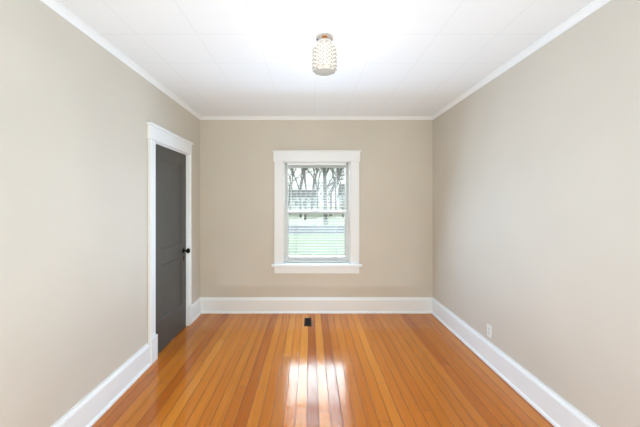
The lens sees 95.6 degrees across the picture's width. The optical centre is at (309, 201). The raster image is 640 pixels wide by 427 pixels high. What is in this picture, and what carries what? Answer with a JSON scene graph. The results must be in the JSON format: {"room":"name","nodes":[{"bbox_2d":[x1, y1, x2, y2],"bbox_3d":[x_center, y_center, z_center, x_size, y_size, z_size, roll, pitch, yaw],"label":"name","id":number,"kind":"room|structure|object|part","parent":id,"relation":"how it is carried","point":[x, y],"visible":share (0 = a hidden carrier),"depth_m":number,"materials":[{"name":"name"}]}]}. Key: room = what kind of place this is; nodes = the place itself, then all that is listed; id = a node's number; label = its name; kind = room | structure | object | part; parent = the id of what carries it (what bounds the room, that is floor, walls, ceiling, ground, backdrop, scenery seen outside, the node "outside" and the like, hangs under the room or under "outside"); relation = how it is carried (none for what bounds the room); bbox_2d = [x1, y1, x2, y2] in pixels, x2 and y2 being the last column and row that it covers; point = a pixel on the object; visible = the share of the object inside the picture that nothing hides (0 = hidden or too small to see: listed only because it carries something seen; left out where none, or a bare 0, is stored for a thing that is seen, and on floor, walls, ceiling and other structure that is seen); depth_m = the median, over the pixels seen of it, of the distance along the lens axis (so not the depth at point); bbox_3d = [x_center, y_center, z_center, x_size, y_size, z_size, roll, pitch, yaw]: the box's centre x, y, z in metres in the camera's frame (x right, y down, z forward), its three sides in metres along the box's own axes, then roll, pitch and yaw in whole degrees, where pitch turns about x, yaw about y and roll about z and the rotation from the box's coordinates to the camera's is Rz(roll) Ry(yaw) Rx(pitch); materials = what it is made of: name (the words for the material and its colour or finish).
{"room":"empty bedroom","nodes":[
{"label":"empty bedroom","id":0,"kind":"room"},
{"bbox_2d":[0,0,199,426],"bbox_3d":[-1.530,0.170,1.475,0.140,2.600,4.750,0,0,0],"label":"wall","id":1,"kind":"structure","parent":0,"point":[79,109],"depth_m":1.75,"materials":[{"name":"paint"}]},
{"bbox_2d":[51,343,150,426],"bbox_3d":[-1.445,1.367,0.953,0.030,0.206,3.306,0,0,0],"label":"baseboard","id":2,"kind":"structure","parent":1,"relation":"attached to","point":[86,412],"depth_m":2.06,"materials":[{"name":"paint"}]},
{"bbox_2d":[40,0,202,119],"bbox_3d":[-1.442,-1.110,1.575,0.036,0.040,4.550,0,0,0],"label":"crown molding","id":3,"kind":"structure","parent":1,"relation":"attached to","point":[92,34],"depth_m":2.09,"materials":[{"name":"paint"}]},
{"bbox_2d":[146,122,192,364],"bbox_3d":[-1.508,0.377,3.055,0.184,2.187,0.941,0,0,0],"label":"door frame","id":4,"kind":"structure","parent":1,"relation":"attached to","point":[158,134],"depth_m":2.71,"materials":[{"name":"paint"}]},
{"bbox_2d":[156,144,185,352],"bbox_3d":[-1.481,0.455,3.079,0.036,2.014,0.687,0,0,0],"label":"door","id":5,"kind":"structure","parent":1,"relation":"in","point":[170,244],"depth_m":3.05,"materials":[{"name":"paint"}]},
{"bbox_2d":[183,248,189,260],"bbox_3d":[-1.427,0.608,3.358,0.072,0.145,0.060,0,0,0],"label":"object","id":6,"kind":"structure","parent":5,"relation":"attached to","point":[187,250],"depth_m":3.35,"materials":[{"name":"metal"}]},
{"bbox_2d":[192,297,202,322],"bbox_3d":[-1.445,1.367,3.653,0.030,0.206,0.295,0,0,0],"label":"baseboard","id":7,"kind":"structure","parent":1,"relation":"attached to","point":[197,307],"depth_m":3.71,"materials":[{"name":"paint"}]},
{"bbox_2d":[200,120,432,296],"bbox_3d":[0.115,0.170,3.950,3.430,2.600,0.200,0,0,0],"label":"wall","id":8,"kind":"structure","parent":0,"point":[237,209],"depth_m":3.85,"materials":[{"name":"paint"}]},
{"bbox_2d":[271,150,361,272],"bbox_3d":[0.090,0.133,3.938,1.192,1.625,0.285,0,0,0],"label":"window","id":9,"kind":"structure","parent":8,"relation":"in","point":[280,157],"depth_m":3.83,"materials":[{"name":"paint"}]},
{"bbox_3d":[0.090,0.142,3.947,0.868,1.330,0.090,0,0,0],"label":"window sash","id":10,"kind":"part","parent":9,"relation":"part of","materials":[{"name":"white wood"}]},
{"bbox_2d":[287,163,345,261],"bbox_3d":[0.090,0.139,3.878,0.788,1.321,0.044,0,0,0],"label":"window blind","id":11,"kind":"object","parent":9,"relation":"attached to","point":[336,181],"visible":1,"depth_m":3.88,"materials":[{"name":"white plastic"}]},
{"bbox_3d":[0.090,0.133,3.956,0.788,1.214,0.044,0,0,0],"label":"glass","id":12,"kind":"part","parent":9,"relation":"part of","materials":[{"name":"clear glass"}]},
{"bbox_2d":[203,116,429,119],"bbox_3d":[0.085,-1.110,3.832,2.970,0.040,0.036,0,0,0],"label":"crown molding","id":13,"kind":"structure","parent":8,"relation":"attached to","point":[204,117],"depth_m":3.83,"materials":[{"name":"paint"}]},
{"bbox_2d":[203,297,430,313],"bbox_3d":[0.070,1.367,3.835,3.060,0.206,0.030,0,0,0],"label":"baseboard","id":14,"kind":"structure","parent":8,"relation":"attached to","point":[211,305],"depth_m":3.83,"materials":[{"name":"paint"}]},
{"bbox_2d":[92,314,553,426],"bbox_3d":[0.115,1.530,1.425,4.030,0.120,5.250,0,0,0],"label":"floor","id":15,"kind":"structure","parent":0,"point":[323,370],"depth_m":2.40,"materials":[{"name":"brown wood"}]},
{"bbox_2d":[304,318,311,325],"bbox_3d":[-0.025,1.467,3.550,0.090,0.005,0.240,0,0,0],"label":"floor vent","id":16,"kind":"object","parent":15,"relation":"in","point":[307,321],"visible":1,"depth_m":3.54,"materials":[{"name":"metal"}]},
{"bbox_2d":[56,0,593,115],"bbox_3d":[0.090,-1.190,1.575,3.480,0.120,4.950,0,0,0],"label":"ceiling","id":17,"kind":"structure","parent":0,"point":[255,58],"depth_m":2.11,"materials":[{"name":"paint"}]},
{"bbox_2d":[312,33,336,75],"bbox_3d":[0.100,-1.010,2.000,0.178,0.239,0.176,0,0,0],"label":"flush-mount light","id":18,"kind":"object","parent":17,"relation":"attached to","point":[324,54],"visible":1,"depth_m":1.94,"materials":[{"name":"white glass"}]},
{"bbox_2d":[433,0,639,426],"bbox_3d":[1.730,0.170,1.475,0.200,2.600,4.750,0,0,0],"label":"wall","id":19,"kind":"structure","parent":0,"point":[536,210],"depth_m":1.91,"materials":[{"name":"paint"}]},
{"bbox_2d":[487,323,491,338],"bbox_3d":[1.626,1.170,2.630,0.008,0.114,0.070,0,0,0],"label":"electrical outlet plate","id":20,"kind":"object","parent":19,"relation":"attached to","point":[489,331],"visible":1,"depth_m":2.62,"materials":[{"name":"white plastic"}]},
{"bbox_2d":[431,297,599,426],"bbox_3d":[1.615,1.367,1.575,0.030,0.206,4.550,0,0,0],"label":"baseboard","id":21,"kind":"structure","parent":19,"relation":"attached to","point":[550,405],"depth_m":2.26,"materials":[{"name":"paint"}]},
{"bbox_2d":[430,0,610,119],"bbox_3d":[1.612,-1.110,1.575,0.036,0.040,4.550,0,0,0],"label":"crown molding","id":22,"kind":"structure","parent":19,"relation":"attached to","point":[595,5],"depth_m":2.09,"materials":[{"name":"paint"}]},
{"label":"outside","id":23,"kind":"structure","parent":0,"visible":0},
{"bbox_2d":[288,207,344,224],"bbox_3d":[-1.460,2.140,74.850,160.000,0.100,98.000,0,0,0],"label":"lawn","id":24,"kind":"structure","parent":23,"point":[317,219],"depth_m":34.63,"materials":[{"name":"green plant"}]},
{"bbox_2d":[291,190,316,208],"bbox_3d":[-3.960,-0.785,88.850,12.700,5.850,8.700,0,0,0],"label":"house","id":25,"kind":"structure","parent":24,"relation":"on","point":[315,197],"materials":[{"name":"white"}]},
{"bbox_2d":[288,168,344,224],"bbox_3d":[-1.372,-6.220,48.337,32.652,16.746,52.272,0,0,0],"label":"trees","id":26,"kind":"object","parent":24,"relation":"on","point":[317,186],"depth_m":39.11,"materials":[{"name":"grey plant"}]},
{"bbox_2d":[338,184,344,209],"bbox_3d":[11.540,-0.685,55.850,11.700,5.650,8.700,0,0,0],"label":"house","id":27,"kind":"structure","parent":24,"relation":"on","point":[343,185],"depth_m":55.15,"materials":[{"name":"white"}]},
{"bbox_2d":[289,234,344,254],"bbox_3d":[-1.460,2.140,11.475,120.000,0.100,14.750,0,0,0],"label":"lawn","id":28,"kind":"structure","parent":23,"point":[316,243],"depth_m":13.93,"materials":[{"name":"green plant"}]},
{"bbox_2d":[289,226,344,232],"bbox_3d":[-1.460,2.150,22.350,120.000,0.080,7.000,0,0,0],"label":"street","id":29,"kind":"structure","parent":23,"point":[317,229],"depth_m":22.25,"materials":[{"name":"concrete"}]}
]}

